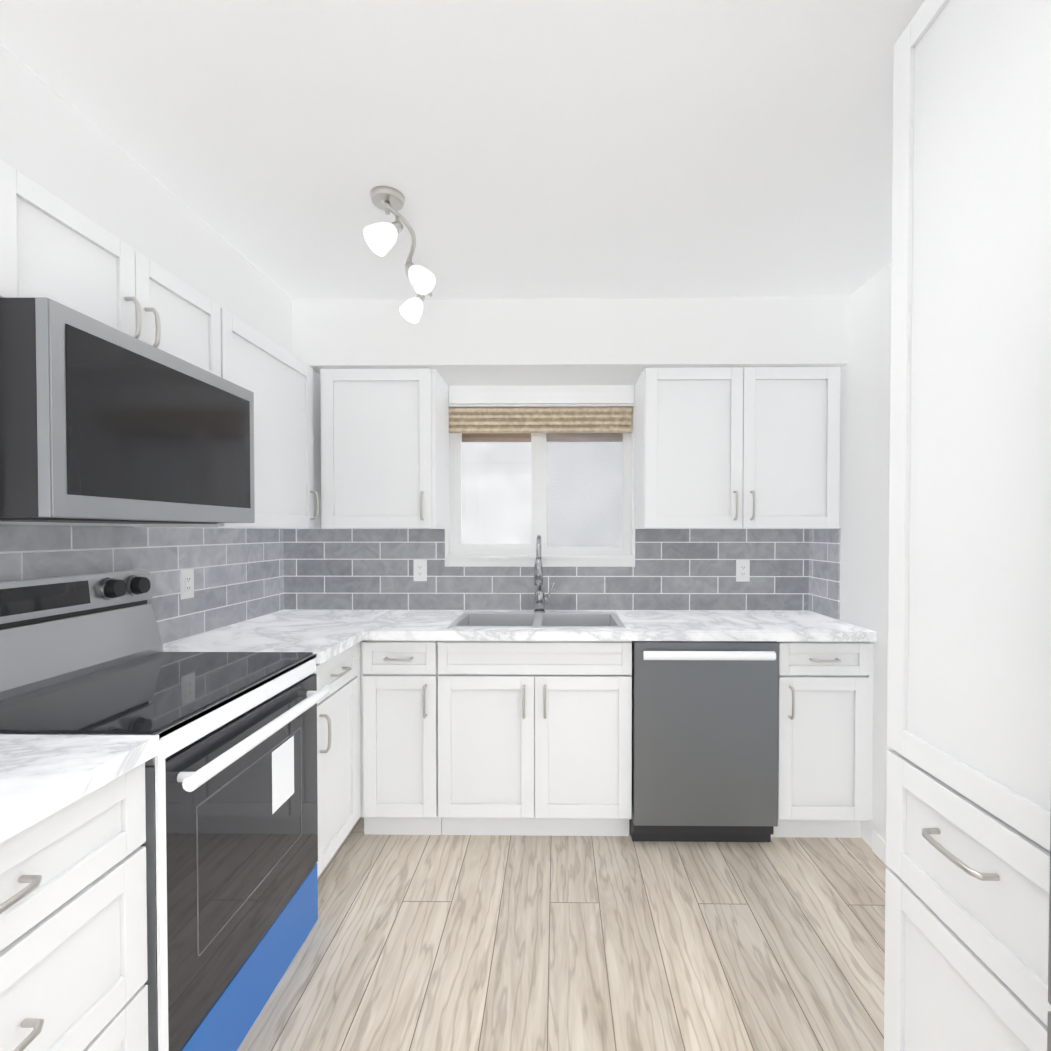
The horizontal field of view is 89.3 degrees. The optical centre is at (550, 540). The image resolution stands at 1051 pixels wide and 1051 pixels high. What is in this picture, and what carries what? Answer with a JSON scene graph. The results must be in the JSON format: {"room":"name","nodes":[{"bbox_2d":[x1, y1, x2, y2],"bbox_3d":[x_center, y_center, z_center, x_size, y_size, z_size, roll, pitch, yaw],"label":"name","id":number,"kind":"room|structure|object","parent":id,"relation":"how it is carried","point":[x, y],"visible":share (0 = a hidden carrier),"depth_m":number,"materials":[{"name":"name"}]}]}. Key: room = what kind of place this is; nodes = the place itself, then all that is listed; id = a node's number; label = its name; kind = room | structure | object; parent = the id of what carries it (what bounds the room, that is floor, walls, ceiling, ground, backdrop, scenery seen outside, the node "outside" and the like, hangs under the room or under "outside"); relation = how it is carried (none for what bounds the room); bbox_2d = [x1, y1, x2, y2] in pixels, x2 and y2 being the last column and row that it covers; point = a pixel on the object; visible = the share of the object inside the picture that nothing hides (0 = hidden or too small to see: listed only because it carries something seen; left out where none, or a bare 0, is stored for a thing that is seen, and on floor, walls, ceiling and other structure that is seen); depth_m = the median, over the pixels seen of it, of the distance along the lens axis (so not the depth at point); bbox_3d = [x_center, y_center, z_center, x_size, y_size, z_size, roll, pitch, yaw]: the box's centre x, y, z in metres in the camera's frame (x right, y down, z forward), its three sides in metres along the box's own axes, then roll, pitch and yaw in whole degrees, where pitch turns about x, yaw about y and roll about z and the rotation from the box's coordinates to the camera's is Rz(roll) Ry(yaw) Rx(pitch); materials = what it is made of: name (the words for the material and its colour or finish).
{"room":"kitchen","nodes":[
{"label":"kitchen","id":0,"kind":"room"},
{"bbox_2d":[0,521,283,643],"bbox_3d":[-1.538,0.129,0.330,0.108,2.470,5.510,0,1,1],"label":"tile backsplash","id":1,"kind":"structure","parent":0,"point":[238,575],"depth_m":2.07,"materials":[{"name":"grey tile"}]},
{"bbox_2d":[0,159,7,297],"bbox_3d":[-1.323,-0.413,0.724,0.323,0.772,0.759,0,1,1],"label":"upper cabinet","id":2,"kind":"object","parent":1,"relation":"attached to","point":[3,294],"depth_m":1.12,"materials":[{"name":"white wood"}]},
{"bbox_2d":[4,162,227,379],"bbox_3d":[-1.314,-0.663,1.480,0.323,0.295,0.756,0,1,1],"label":"upper cabinet","id":3,"kind":"object","parent":1,"relation":"attached to","point":[54,248],"depth_m":1.37,"materials":[{"name":"white wood"}]},
{"bbox_2d":[0,297,254,523],"bbox_3d":[-1.251,-0.281,1.486,0.430,0.461,0.748,0,1,1],"label":"over-the-range microwave","id":4,"kind":"object","parent":3,"relation":"attached to","point":[100,422],"visible":1,"depth_m":1.26,"materials":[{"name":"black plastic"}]},
{"bbox_2d":[180,569,193,599],"bbox_3d":[-1.458,0.176,2.135,0.008,0.116,0.072,0,1,1],"label":"outlet","id":5,"kind":"object","parent":1,"relation":"attached to","point":[187,584],"visible":1,"depth_m":2.13,"materials":[{"name":"white plastic"}]},
{"bbox_2d":[133,312,319,528],"bbox_3d":[-1.306,-0.436,2.212,0.323,0.772,0.693,0,1,1],"label":"upper cabinet","id":6,"kind":"object","parent":1,"relation":"attached to","point":[286,453],"depth_m":2.25,"materials":[{"name":"white wood"}]},
{"bbox_2d":[316,373,320,528],"bbox_3d":[-1.300,-0.444,2.696,0.323,0.772,0.390,0,1,1],"label":"upper cabinet","id":7,"kind":"object","parent":1,"relation":"attached to","point":[318,427],"depth_m":2.66,"materials":[{"name":"white wood"}]},
{"bbox_2d":[0,44,847,385],"bbox_3d":[-0.052,-0.963,1.106,2.860,0.310,3.530,0,1,1],"label":"soffit","id":8,"kind":"structure","parent":0,"point":[58,146],"depth_m":2.50,"materials":[{"name":"white paint"}]},
{"bbox_2d":[0,0,924,299],"bbox_3d":[-0.062,-1.131,0.293,3.160,0.050,5.510,0,1,1],"label":"ceiling","id":9,"kind":"structure","parent":0,"point":[612,148],"depth_m":1.46,"materials":[{"name":"white paint"}]},
{"bbox_2d":[363,186,435,323],"bbox_3d":[-0.537,-1.026,2.006,0.211,0.209,0.686,0,1,1],"label":"track light","id":10,"kind":"object","parent":9,"relation":"attached to","point":[380,238],"visible":1,"depth_m":1.75,"materials":[{"name":"silver metal"}]},
{"bbox_2d":[284,385,808,610],"bbox_3d":[-0.031,0.088,2.973,2.860,2.470,0.188,0,1,1],"label":"wall","id":11,"kind":"structure","parent":0,"point":[372,569],"depth_m":2.88,"materials":[{"name":"grey tile"}]},
{"bbox_2d":[320,368,448,528],"bbox_3d":[-0.835,-0.444,2.701,0.562,0.772,0.368,0,1,1],"label":"upper cabinet","id":12,"kind":"object","parent":11,"relation":"attached to","point":[384,448],"visible":1,"depth_m":2.57,"materials":[{"name":"white wood"}]},
{"bbox_2d":[413,560,426,580],"bbox_3d":[-0.708,0.164,2.883,0.072,0.116,0.008,0,1,1],"label":"outlet","id":13,"kind":"object","parent":11,"relation":"attached to","point":[419,570],"visible":1,"depth_m":2.88,"materials":[{"name":"white plastic"}]},
{"bbox_2d":[445,392,634,566],"bbox_3d":[-0.059,-0.328,2.946,1.033,0.938,0.210,0,1,1],"label":"window","id":14,"kind":"structure","parent":11,"relation":"in","point":[458,553],"depth_m":2.97,"materials":[{"name":"white"}]},
{"bbox_2d":[449,407,631,432],"bbox_3d":[-0.059,-0.656,2.916,1.007,0.135,0.040,0,1,1],"label":"window shade","id":15,"kind":"object","parent":14,"relation":"attached to","point":[553,420],"visible":0.88,"depth_m":2.90,"materials":[{"name":"beige wicker"}]},
{"bbox_2d":[635,367,840,528],"bbox_3d":[0.921,-0.444,2.681,0.940,0.772,0.368,0,1,1],"label":"upper cabinet","id":16,"kind":"object","parent":11,"relation":"attached to","point":[737,448],"visible":1,"depth_m":2.54,"materials":[{"name":"white wood"}]},
{"bbox_2d":[736,560,749,581],"bbox_3d":[1.035,0.165,2.863,0.072,0.116,0.008,0,1,1],"label":"outlet","id":17,"kind":"object","parent":11,"relation":"attached to","point":[742,570],"visible":1,"depth_m":2.86,"materials":[{"name":"white plastic"}]},
{"bbox_2d":[237,818,887,1050],"bbox_3d":[-0.062,1.389,0.333,3.160,0.050,5.510,0,1,1],"label":"floor","id":18,"kind":"structure","parent":0,"point":[441,942],"depth_m":1.74,"materials":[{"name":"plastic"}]},
{"bbox_2d":[0,762,147,1050],"bbox_3d":[-1.165,0.905,0.782,0.637,0.904,0.680,0,1,1],"label":"base cabinet","id":19,"kind":"object","parent":18,"relation":"on","point":[73,935],"depth_m":0.96,"materials":[{"name":"white wood"}]},
{"bbox_2d":[0,734,158,842],"bbox_3d":[-1.149,0.432,0.775,0.654,0.040,0.679,0,1,1],"label":"countertop","id":20,"kind":"structure","parent":19,"relation":"on","point":[42,777],"depth_m":0.97,"materials":[{"name":"stone"}]},
{"bbox_2d":[0,569,329,1050],"bbox_3d":[-1.111,0.727,1.500,0.695,1.238,0.750,0,1,1],"label":"range","id":21,"kind":"object","parent":18,"relation":"on","point":[231,842],"visible":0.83,"depth_m":1.42,"materials":[{"name":"silver metal"}]},
{"bbox_2d":[313,642,360,876],"bbox_3d":[-1.150,0.884,2.103,0.637,0.904,0.437,0,1,1],"label":"base cabinet","id":22,"kind":"object","parent":18,"relation":"on","point":[338,713],"depth_m":2.10,"materials":[{"name":"white wood"}]},
{"bbox_2d":[163,626,363,663],"bbox_3d":[-1.134,0.412,2.071,0.654,0.040,0.389,0,1,1],"label":"countertop","id":23,"kind":"structure","parent":22,"relation":"on","point":[327,642],"depth_m":2.09,"materials":[{"name":"stone"}]},
{"bbox_2d":[360,640,873,837],"bbox_3d":[0.273,0.877,2.574,2.232,0.905,0.638,0,1,1],"label":"base cabinet","id":24,"kind":"object","parent":18,"relation":"on","point":[529,738],"visible":0.92,"depth_m":2.30,"materials":[{"name":"painted wood"},{"name":"brushed nickel"}]},
{"bbox_2d":[229,610,876,641],"bbox_3d":[-0.036,0.404,2.567,2.838,0.040,0.629,0,1,1],"label":"countertop","id":25,"kind":"structure","parent":24,"relation":"on","point":[419,625],"depth_m":2.39,"materials":[{"name":"stone"}]},
{"bbox_2d":[447,611,625,627],"bbox_3d":[-0.061,0.488,2.580,0.790,0.216,0.463,0,1,1],"label":"double-bowl sink","id":26,"kind":"object","parent":25,"relation":"in","point":[501,619],"visible":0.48,"depth_m":2.75,"materials":[{"name":"silver metal"}]},
{"bbox_2d":[534,535,554,612],"bbox_3d":[-0.033,0.175,2.694,0.113,0.405,0.223,0,1,1],"label":"faucet","id":27,"kind":"object","parent":25,"relation":"on","point":[540,598],"visible":1,"depth_m":2.65,"materials":[{"name":"silver metal"}]},
{"bbox_2d":[629,641,778,841],"bbox_3d":[0.668,0.881,2.541,0.614,0.898,0.642,0,1,1],"label":"dishwasher","id":28,"kind":"object","parent":18,"relation":"on","point":[704,741],"visible":0.83,"depth_m":2.27,"materials":[{"name":"silver metal"}]},
{"bbox_2d":[884,0,1050,1050],"bbox_3d":[1.049,0.121,0.956,0.648,2.466,0.509,0,1,1],"label":"pantry cabinet","id":29,"kind":"object","parent":18,"relation":"on","point":[968,798],"visible":1,"depth_m":0.98,"materials":[{"name":"white wood"}]},
{"bbox_2d":[1047,815,1050,1050],"bbox_3d":[0.968,0.483,0.241,0.759,1.765,0.910,0,1,1],"label":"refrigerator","id":30,"kind":"object","parent":18,"relation":"on","point":[1049,1012],"visible":1,"depth_m":0.70,"materials":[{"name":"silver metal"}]},
{"bbox_2d":[808,262,892,847],"bbox_3d":[1.414,0.130,0.296,0.108,2.470,5.510,0,1,1],"label":"wall","id":31,"kind":"structure","parent":0,"point":[848,569],"depth_m":2.34,"materials":[{"name":"white paint"}]},
{"bbox_2d":[872,830,889,867],"bbox_3d":[1.378,1.297,1.758,0.012,0.090,1.047,0,1,1],"label":"baseboard","id":32,"kind":"structure","parent":31,"relation":"attached to","point":[878,845],"depth_m":2.23,"materials":[{"name":"white wood"}]},
{"label":"outside","id":33,"kind":"structure","parent":0,"visible":0},
{"bbox_2d":[462,433,622,546],"bbox_3d":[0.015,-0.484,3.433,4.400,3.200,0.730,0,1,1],"label":"window glass","id":34,"kind":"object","parent":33,"point":[507,538],"depth_m":3.78,"materials":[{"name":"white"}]}
]}

